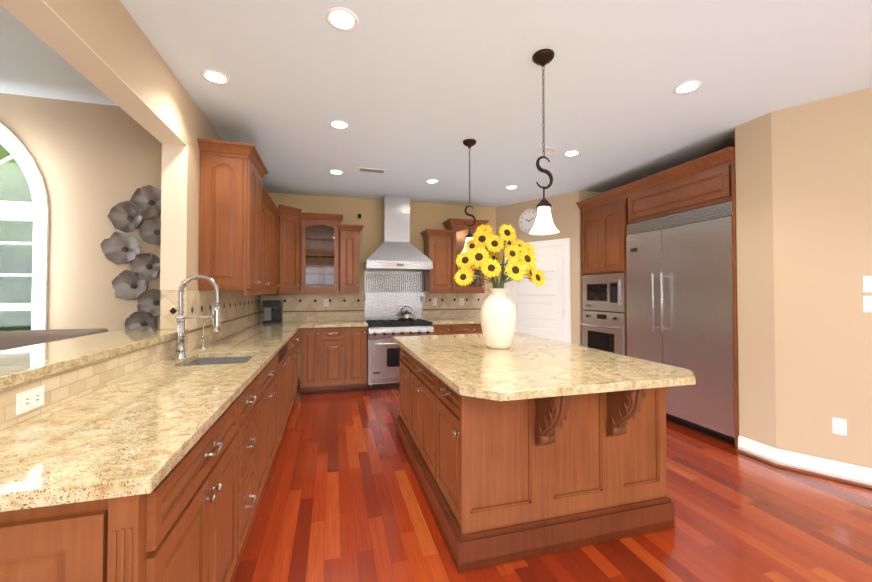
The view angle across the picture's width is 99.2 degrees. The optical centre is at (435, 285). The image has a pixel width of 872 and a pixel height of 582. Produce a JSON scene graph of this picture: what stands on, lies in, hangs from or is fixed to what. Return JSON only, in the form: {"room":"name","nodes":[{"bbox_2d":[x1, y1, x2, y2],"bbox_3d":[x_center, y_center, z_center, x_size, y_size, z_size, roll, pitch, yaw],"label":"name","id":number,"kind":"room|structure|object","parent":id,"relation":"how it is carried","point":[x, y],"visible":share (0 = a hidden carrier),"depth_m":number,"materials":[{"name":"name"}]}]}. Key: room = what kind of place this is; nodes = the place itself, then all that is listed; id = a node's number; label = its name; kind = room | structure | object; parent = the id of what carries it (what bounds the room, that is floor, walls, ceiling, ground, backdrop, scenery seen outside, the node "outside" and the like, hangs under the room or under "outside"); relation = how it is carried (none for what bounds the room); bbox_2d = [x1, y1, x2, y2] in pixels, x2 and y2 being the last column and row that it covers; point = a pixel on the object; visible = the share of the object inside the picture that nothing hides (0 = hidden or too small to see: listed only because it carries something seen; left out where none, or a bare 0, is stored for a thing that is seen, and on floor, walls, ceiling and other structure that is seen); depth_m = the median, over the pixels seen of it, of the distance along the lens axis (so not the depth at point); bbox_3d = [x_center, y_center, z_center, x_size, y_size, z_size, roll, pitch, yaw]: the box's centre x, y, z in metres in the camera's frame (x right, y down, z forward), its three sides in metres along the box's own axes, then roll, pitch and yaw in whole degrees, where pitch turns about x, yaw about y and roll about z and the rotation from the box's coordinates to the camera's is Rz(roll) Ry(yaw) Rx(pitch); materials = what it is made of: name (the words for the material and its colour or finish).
{"room":"kitchen","nodes":[
{"label":"kitchen","id":0,"kind":"room"},
{"bbox_2d":[0,93,161,331],"bbox_3d":[-4.495,0.008,2.354,5.070,2.800,0.150,0,-1,-15],"label":"wall","id":1,"kind":"structure","parent":0,"point":[96,163],"depth_m":2.80,"materials":[{"name":"beige paint"}]},
{"bbox_2d":[0,122,48,330],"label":"arched window","id":2,"kind":"structure","parent":1,"relation":"in","point":[36,211],"depth_m":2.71,"materials":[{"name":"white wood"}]},
{"bbox_2d":[100,185,160,329],"bbox_3d":[-2.284,-0.184,2.842,0.447,1.169,0.090,0,-1,-15],"label":"art","id":3,"kind":"object","parent":1,"relation":"attached to","point":[118,248],"visible":1,"depth_m":2.84,"materials":[{"name":"silver metal"}]},
{"bbox_2d":[43,0,222,290],"bbox_3d":[-1.412,-0.015,1.004,0.150,2.800,8.900,0,-1,-15],"label":"wall","id":4,"kind":"structure","parent":0,"point":[111,35],"depth_m":2.10,"materials":[{"name":"beige paint"}]},
{"bbox_2d":[0,335,185,429],"bbox_3d":[-1.517,0.402,1.680,0.008,0.127,1.997,0,-1,-15],"label":"backsplash","id":5,"kind":"structure","parent":4,"relation":"attached to","point":[63,387],"depth_m":1.55,"materials":[{"name":"tile"}]},
{"bbox_2d":[16,385,44,414],"bbox_3d":[-1.398,0.395,1.282,0.008,0.070,0.115,0,-1,-15],"label":"outlet","id":6,"kind":"object","parent":5,"relation":"attached to","point":[29,400],"visible":1,"depth_m":1.27,"materials":[{"name":"white plastic"}]},
{"bbox_2d":[0,329,187,389],"bbox_3d":[-1.174,0.281,-0.319,0.445,0.040,6.032,0,-1,-15],"label":"raised bar","id":7,"kind":"object","parent":4,"relation":"on","point":[20,365],"visible":0.94,"depth_m":1.65,"materials":[{"name":"stone"}]},
{"bbox_2d":[0,0,187,289],"bbox_3d":[-1.044,-0.535,-0.317,0.158,1.042,6.140,0,-1,-15],"label":"trim","id":8,"kind":"structure","parent":4,"relation":"attached to","point":[47,24],"depth_m":2.23,"materials":[{"name":"beige paint"}]},
{"bbox_2d":[160,291,259,352],"bbox_3d":[-2.220,0.283,3.948,0.166,0.442,2.761,0,-1,-15],"label":"backsplash","id":9,"kind":"structure","parent":4,"relation":"attached to","point":[239,310],"depth_m":3.08,"materials":[{"name":"tile"}]},
{"bbox_2d":[198,147,264,290],"bbox_3d":[-1.774,-0.504,3.275,0.358,1.105,0.681,0,-1,-15],"label":"upper cabinet","id":10,"kind":"object","parent":4,"relation":"attached to","point":[239,212],"depth_m":2.96,"materials":[{"name":"brown wood"}]},
{"bbox_2d":[265,199,272,290],"bbox_3d":[-1.988,-0.412,3.972,0.318,0.945,0.913,0,-1,-15],"label":"upper cabinet","id":11,"kind":"object","parent":4,"relation":"attached to","point":[268,210],"depth_m":4.16,"materials":[{"name":"brown wood"}]},
{"bbox_2d":[273,211,277,290],"bbox_3d":[-2.145,-0.403,4.537,0.318,0.945,0.490,0,-1,-15],"label":"upper cabinet","id":12,"kind":"object","parent":4,"relation":"attached to","point":[275,223],"depth_m":4.64,"materials":[{"name":"brown wood"}]},
{"bbox_2d":[276,208,307,291],"bbox_3d":[-2.095,-0.451,4.965,0.643,1.055,0.298,0,-1,-15],"label":"upper cabinet","id":13,"kind":"object","parent":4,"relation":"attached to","point":[307,252],"depth_m":5.02,"materials":[{"name":"brown wood"}]},
{"bbox_2d":[267,192,495,384],"bbox_3d":[-0.824,0.067,5.862,3.880,2.800,0.150,0,-1,-15],"label":"wall","id":14,"kind":"structure","parent":0,"point":[423,216],"depth_m":5.75,"materials":[{"name":"beige paint"}]},
{"bbox_2d":[340,228,359,291],"bbox_3d":[-1.282,-0.352,5.482,0.270,0.875,0.348,0,-1,-15],"label":"upper cabinet","id":15,"kind":"object","parent":14,"relation":"attached to","point":[349,237],"depth_m":5.32,"materials":[{"name":"brown wood"}]},
{"bbox_2d":[260,291,489,321],"bbox_3d":[-0.762,0.314,5.788,3.657,0.442,0.015,0,-1,-15],"label":"backsplash","id":16,"kind":"structure","parent":14,"relation":"attached to","point":[300,306],"depth_m":5.62,"materials":[{"name":"tile"}]},
{"bbox_2d":[324,299,328,306],"bbox_3d":[-1.637,0.261,5.534,0.070,0.115,0.008,0,-1,-15],"label":"electrical outlet","id":17,"kind":"object","parent":16,"relation":"attached to","point":[326,302],"visible":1,"depth_m":5.53,"materials":[{"name":"white plastic"}]},
{"bbox_2d":[364,271,424,317],"bbox_3d":[-0.639,0.141,5.743,0.908,0.724,0.173,0,-1,-15],"label":"backsplash","id":18,"kind":"structure","parent":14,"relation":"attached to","point":[388,294],"depth_m":5.80,"materials":[{"name":"silver metal"}]},
{"bbox_2d":[363,195,432,271],"bbox_3d":[-0.583,-0.779,5.552,0.952,1.114,0.600,0,-1,-15],"label":"range hood","id":19,"kind":"object","parent":14,"relation":"attached to","point":[396,250],"visible":1,"depth_m":5.48,"materials":[{"name":"silver metal"}]},
{"bbox_2d":[420,218,488,292],"bbox_3d":[0.293,-0.448,5.901,1.026,1.150,0.386,0,-1,-15],"label":"upper cabinet","id":20,"kind":"object","parent":14,"relation":"attached to","point":[443,249],"visible":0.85,"depth_m":5.73,"materials":[{"name":"brown wood"}]},
{"bbox_2d":[0,0,871,206],"bbox_3d":[-0.489,-1.434,1.647,12.400,0.060,9.800,0,-1,-15],"label":"ceiling","id":21,"kind":"structure","parent":0,"point":[414,94],"depth_m":2.51,"materials":[{"name":"white paint"}]},
{"bbox_2d":[200,70,229,84],"bbox_3d":[-1.472,-1.387,2.477,0.170,0.006,0.170,0,-1,-15],"label":"recessed light","id":22,"kind":"object","parent":21,"relation":"in","point":[215,77],"visible":1,"depth_m":2.48,"materials":[{"name":"white"}]},
{"bbox_2d":[329,170,343,174],"bbox_3d":[-1.195,-1.354,4.445,0.170,0.006,0.170,0,-1,-15],"label":"recessed light","id":23,"kind":"object","parent":21,"relation":"in","point":[337,172],"visible":1,"depth_m":4.45,"materials":[{"name":"white"}]},
{"bbox_2d":[329,120,349,128],"bbox_3d":[-0.829,-1.375,3.182,0.170,0.006,0.170,0,-1,-15],"label":"recessed light","id":24,"kind":"object","parent":21,"relation":"in","point":[338,124],"visible":1,"depth_m":3.18,"materials":[{"name":"white"}]},
{"bbox_2d":[325,7,358,30],"bbox_3d":[-0.494,-1.396,1.952,0.170,0.006,0.170,0,-1,-15],"label":"recessed light","id":25,"kind":"object","parent":21,"relation":"in","point":[341,19],"visible":1,"depth_m":1.95,"materials":[{"name":"white"}]},
{"bbox_2d":[358,167,385,172],"bbox_3d":[-0.758,-1.353,4.375,0.320,0.008,0.120,0,-1,-15],"label":"ceiling vent","id":26,"kind":"object","parent":21,"relation":"in","point":[371,170],"visible":0.98,"depth_m":4.36,"materials":[{"name":"white metal"}]},
{"bbox_2d":[426,179,438,183],"bbox_3d":[-0.049,-1.347,4.822,0.170,0.006,0.170,0,-1,-15],"label":"recessed light","id":27,"kind":"object","parent":21,"relation":"in","point":[432,181],"visible":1,"depth_m":4.82,"materials":[{"name":"white"}]},
{"bbox_2d":[463,139,475,251],"bbox_3d":[0.320,-0.833,3.533,0.176,1.077,0.176,0,-1,-15],"label":"pendant light","id":28,"kind":"object","parent":21,"relation":"hanging from","point":[469,143],"visible":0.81,"depth_m":3.52,"materials":[{"name":"brown metal"}]},
{"bbox_2d":[505,186,517,188],"bbox_3d":[1.039,-1.343,5.097,0.170,0.006,0.170,0,-1,-15],"label":"recessed light","id":29,"kind":"object","parent":21,"relation":"in","point":[511,187],"visible":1,"depth_m":5.10,"materials":[{"name":"white"}]},
{"bbox_2d":[529,49,558,234],"bbox_3d":[0.651,-0.855,2.243,0.176,1.077,0.176,0,-1,-15],"label":"pendant light","id":30,"kind":"object","parent":21,"relation":"hanging from","point":[544,225],"visible":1,"depth_m":2.22,"materials":[{"name":"white glass"}]},
{"bbox_2d":[534,147,557,154],"bbox_3d":[1.118,-1.364,3.778,0.230,0.007,0.230,0,-1,-15],"label":"ceiling speaker","id":31,"kind":"object","parent":21,"relation":"attached to","point":[548,150],"visible":0.9,"depth_m":3.75,"materials":[{"name":"white"}]},
{"bbox_2d":[563,150,579,156],"bbox_3d":[1.405,-1.364,3.848,0.170,0.006,0.170,0,-1,-15],"label":"recessed light","id":32,"kind":"object","parent":21,"relation":"in","point":[571,153],"visible":1,"depth_m":3.84,"materials":[{"name":"white"}]},
{"bbox_2d":[673,81,701,93],"bbox_3d":[1.763,-1.385,2.602,0.170,0.006,0.170,0,-1,-15],"label":"recessed light","id":33,"kind":"object","parent":21,"relation":"in","point":[687,87],"visible":1,"depth_m":2.60,"materials":[{"name":"white"}]},
{"bbox_2d":[496,192,575,344],"bbox_3d":[1.549,0.067,5.850,0.788,2.800,1.238,0,-1,-15],"label":"wall","id":34,"kind":"structure","parent":0,"point":[565,214],"depth_m":5.51,"materials":[{"name":"beige paint"}]},
{"bbox_2d":[518,209,537,233],"bbox_3d":[1.464,-1.004,5.827,0.032,0.390,0.390,1,-1,-44],"label":"clock","id":35,"kind":"object","parent":34,"relation":"attached to","point":[527,220],"visible":0.75,"depth_m":5.85,"materials":[{"name":"beige"}]},
{"bbox_2d":[509,246,563,341],"bbox_3d":[1.527,0.441,5.734,0.485,2.024,0.840,0,-1,-15],"label":"pantry door","id":36,"kind":"structure","parent":34,"relation":"in","point":[540,311],"depth_m":5.63,"materials":[{"name":"white wood"}]},
{"bbox_2d":[504,238,570,342],"bbox_3d":[1.532,0.394,5.737,0.028,2.138,1.150,1,-1,-44],"label":"door frame","id":37,"kind":"structure","parent":34,"relation":"attached to","point":[565,243],"depth_m":5.36,"materials":[{"name":"white wood"}]},
{"bbox_2d":[230,383,871,581],"bbox_3d":[-0.489,1.425,1.599,12.400,0.060,9.800,0,-1,-15],"label":"floor","id":38,"kind":"structure","parent":0,"point":[342,498],"depth_m":2.20,"materials":[{"name":"red wood"}]},
{"bbox_2d":[0,328,107,350],"bbox_3d":[-3.009,0.848,2.088,2.100,1.108,0.990,0,-1,-15],"label":"table","id":39,"kind":"object","parent":38,"relation":"on","point":[15,339],"visible":0.08,"depth_m":2.33,"materials":[{"name":"brown"}]},
{"bbox_2d":[0,391,243,581],"bbox_3d":[-1.094,0.944,1.235,0.593,0.886,0.913,0,-1,-15],"label":"base cabinet","id":40,"kind":"object","parent":38,"relation":"on","point":[188,518],"depth_m":0.92,"materials":[{"name":"brown wood"}]},
{"bbox_2d":[244,373,259,539],"bbox_3d":[-1.264,0.955,1.851,0.593,0.886,0.544,0,-1,-15],"label":"base cabinet","id":41,"kind":"object","parent":38,"relation":"on","point":[252,391],"depth_m":2.01,"materials":[{"name":"brown wood"}]},
{"bbox_2d":[260,351,279,494],"bbox_3d":[-1.445,0.965,2.504,0.593,0.886,0.989,0,-1,-15],"label":"base cabinet","id":42,"kind":"object","parent":38,"relation":"on","point":[270,374],"depth_m":2.57,"materials":[{"name":"brown wood"}]},
{"bbox_2d":[0,321,303,511],"bbox_3d":[-1.600,0.510,3.089,0.603,0.040,4.761,0,-1,-15],"label":"countertop","id":43,"kind":"structure","parent":42,"relation":"on","point":[142,432],"depth_m":1.19,"materials":[{"name":"stone"}]},
{"bbox_2d":[174,274,221,359],"bbox_3d":[-1.547,0.201,2.408,0.274,0.555,0.105,0,-1,-15],"label":"faucet","id":44,"kind":"object","parent":43,"relation":"on","point":[180,319],"visible":1,"depth_m":2.40,"materials":[{"name":"silver metal"}]},
{"bbox_2d":[200,318,212,348],"bbox_3d":[-1.745,0.370,2.846,0.126,0.231,0.081,0,-1,-15],"label":"tap","id":45,"kind":"object","parent":43,"relation":"on","point":[202,338],"visible":0.83,"depth_m":2.85,"materials":[{"name":"silver metal"}]},
{"bbox_2d":[185,356,252,365],"bbox_3d":[-1.428,0.629,2.453,0.440,0.214,0.520,0,-1,-15],"label":"sink basin","id":46,"kind":"object","parent":43,"relation":"in","point":[211,361],"visible":0.02,"depth_m":2.67,"materials":[{"name":"silver metal"}]},
{"bbox_2d":[263,300,282,323],"bbox_3d":[-2.275,0.369,5.171,0.222,0.310,0.262,0,-1,-15],"label":"coffee maker","id":47,"kind":"object","parent":43,"relation":"on","point":[273,311],"visible":0.98,"depth_m":5.13,"materials":[{"name":"black"}]},
{"bbox_2d":[280,339,291,439],"bbox_3d":[-1.640,0.977,3.205,0.593,0.886,0.734,0,-1,-15],"label":"base cabinet","id":48,"kind":"object","parent":38,"relation":"on","point":[284,351],"depth_m":3.33,"materials":[{"name":"brown wood"}]},
{"bbox_2d":[288,333,295,416],"bbox_3d":[-1.800,0.987,3.783,0.593,0.886,0.734,0,-1,-15],"label":"base cabinet","id":49,"kind":"object","parent":38,"relation":"on","point":[291,346],"depth_m":3.97,"materials":[{"name":"brown wood"}]},
{"bbox_2d":[296,331,299,393],"bbox_3d":[-1.932,0.995,4.257,0.593,0.886,0.519,0,-1,-15],"label":"base cabinet","id":50,"kind":"object","parent":38,"relation":"on","point":[297,339],"depth_m":4.50,"materials":[{"name":"brown wood"}]},
{"bbox_2d":[300,326,366,393],"bbox_3d":[-1.437,1.012,5.250,0.871,0.886,0.653,0,-1,-15],"label":"base cabinet","id":51,"kind":"object","parent":38,"relation":"on","point":[333,359],"visible":0.96,"depth_m":4.97,"materials":[{"name":"brown wood"}]},
{"bbox_2d":[300,320,367,327],"bbox_3d":[-1.438,0.547,5.268,0.870,0.040,0.648,0,-1,-15],"label":"countertop","id":52,"kind":"structure","parent":51,"relation":"on","point":[340,323],"depth_m":5.07,"materials":[{"name":"stone"}]},
{"bbox_2d":[365,317,433,390],"bbox_3d":[-0.558,0.980,5.437,0.908,0.955,0.743,0,-1,-15],"label":"range","id":53,"kind":"object","parent":38,"relation":"on","point":[383,357],"visible":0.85,"depth_m":5.10,"materials":[{"name":"silver metal"}]},
{"bbox_2d":[401,306,415,319],"bbox_3d":[-0.421,0.419,5.652,0.237,0.222,0.190,0,-1,-15],"label":"kettle","id":54,"kind":"object","parent":53,"relation":"on","point":[406,315],"visible":1,"depth_m":5.59,"materials":[{"name":"silver metal"}]},
{"bbox_2d":[431,324,482,334],"bbox_3d":[0.306,1.020,5.733,0.902,0.886,0.653,0,-1,-15],"label":"base cabinet","id":55,"kind":"object","parent":38,"relation":"on","point":[448,329],"visible":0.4,"depth_m":5.44,"materials":[{"name":"brown wood"}]},
{"bbox_2d":[423,318,480,324],"bbox_3d":[0.313,0.555,5.753,0.923,0.040,0.648,0,-1,-15],"label":"countertop","id":56,"kind":"structure","parent":55,"relation":"on","point":[440,321],"depth_m":5.51,"materials":[{"name":"stone"}]},
{"bbox_2d":[396,347,673,572],"bbox_3d":[0.519,0.970,2.794,1.323,0.886,2.051,0,-1,-15],"label":"kitchen island","id":57,"kind":"object","parent":38,"relation":"on","point":[501,482],"visible":0.94,"depth_m":2.00,"materials":[{"name":"brown wood"}]},
{"bbox_2d":[393,332,695,400],"bbox_3d":[0.522,0.505,2.777,1.370,0.040,2.120,0,-1,-15],"label":"island countertop","id":58,"kind":"structure","parent":57,"relation":"on","point":[524,366],"depth_m":2.11,"materials":[{"name":"stone"}]},
{"bbox_2d":[480,288,516,348],"bbox_3d":[0.487,0.256,2.900,0.283,0.460,0.283,0,-1,-15],"label":"vase","id":59,"kind":"object","parent":58,"relation":"on","point":[498,317],"visible":1,"depth_m":2.80,"materials":[{"name":"beige ceramic"}]},
{"bbox_2d":[454,223,545,287],"bbox_3d":[0.498,-0.028,2.901,0.769,0.928,0.483,0,-1,-15],"label":"sunflowers","id":60,"kind":"object","parent":59,"relation":"in","point":[483,245],"visible":0.9,"depth_m":2.81,"materials":[{"name":"yellow plant"}]},
{"bbox_2d":[626,201,734,444],"bbox_3d":[2.709,0.353,3.891,0.748,2.158,1.220,0,-1,-15],"label":"fridge","id":61,"kind":"object","parent":38,"relation":"on","point":[679,268],"visible":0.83,"depth_m":3.62,"materials":[{"name":"silver metal"}]},
{"bbox_2d":[575,191,600,345],"bbox_3d":[2.409,0.059,5.394,0.800,2.800,0.080,0,-1,-15],"label":"wall","id":62,"kind":"structure","parent":0,"point":[579,195],"depth_m":5.27,"materials":[{"name":"beige paint"}]},
{"bbox_2d":[735,88,871,467],"bbox_3d":[3.914,0.002,2.016,1.896,2.800,2.992,0,-1,-15],"label":"wall","id":63,"kind":"structure","parent":0,"point":[803,172],"depth_m":2.81,"materials":[{"name":"beige paint"}]},
{"bbox_2d":[624,155,735,226],"bbox_3d":[2.751,-0.917,3.924,0.660,0.358,1.220,0,-1,-15],"label":"upper cabinet","id":64,"kind":"object","parent":63,"relation":"attached to","point":[714,184],"depth_m":3.69,"materials":[{"name":"brown wood"}]},
{"bbox_2d":[580,310,625,355],"bbox_3d":[2.387,0.672,4.880,0.657,0.653,0.780,0,-1,-15],"label":"wall oven","id":65,"kind":"object","parent":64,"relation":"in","point":[604,330],"visible":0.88,"depth_m":4.73,"materials":[{"name":"silver metal"}]},
{"bbox_2d":[582,273,625,311],"bbox_3d":[2.372,0.098,4.885,0.488,0.471,0.780,0,-1,-15],"label":"microwave","id":66,"kind":"object","parent":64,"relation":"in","point":[605,292],"visible":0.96,"depth_m":4.75,"materials":[{"name":"silver metal"}]},
{"bbox_2d":[737,435,871,488],"bbox_3d":[3.768,1.333,1.988,1.672,0.133,2.921,0,-1,-15],"label":"baseboard","id":67,"kind":"structure","parent":63,"relation":"attached to","point":[856,475],"depth_m":2.78,"materials":[{"name":"white wood"}]},
{"bbox_2d":[832,417,846,435],"bbox_3d":[2.923,1.024,2.686,0.070,0.115,0.008,-1,-1,42],"label":"electrical outlet","id":68,"kind":"object","parent":63,"relation":"attached to","point":[839,426],"visible":1,"depth_m":2.68,"materials":[{"name":"white plastic"}]},
{"bbox_2d":[863,276,871,291],"bbox_3d":[3.040,-0.008,2.595,0.070,0.115,0.010,-1,-1,42],"label":"light switch","id":69,"kind":"object","parent":63,"relation":"attached to","point":[867,283],"visible":1,"depth_m":2.60,"materials":[{"name":"white plastic"}]},
{"bbox_2d":[863,296,871,311],"bbox_3d":[3.040,0.132,2.592,0.070,0.115,0.010,-1,-1,42],"label":"light switch","id":70,"kind":"object","parent":63,"relation":"attached to","point":[867,303],"visible":1,"depth_m":2.60,"materials":[{"name":"white plastic"}]}
]}

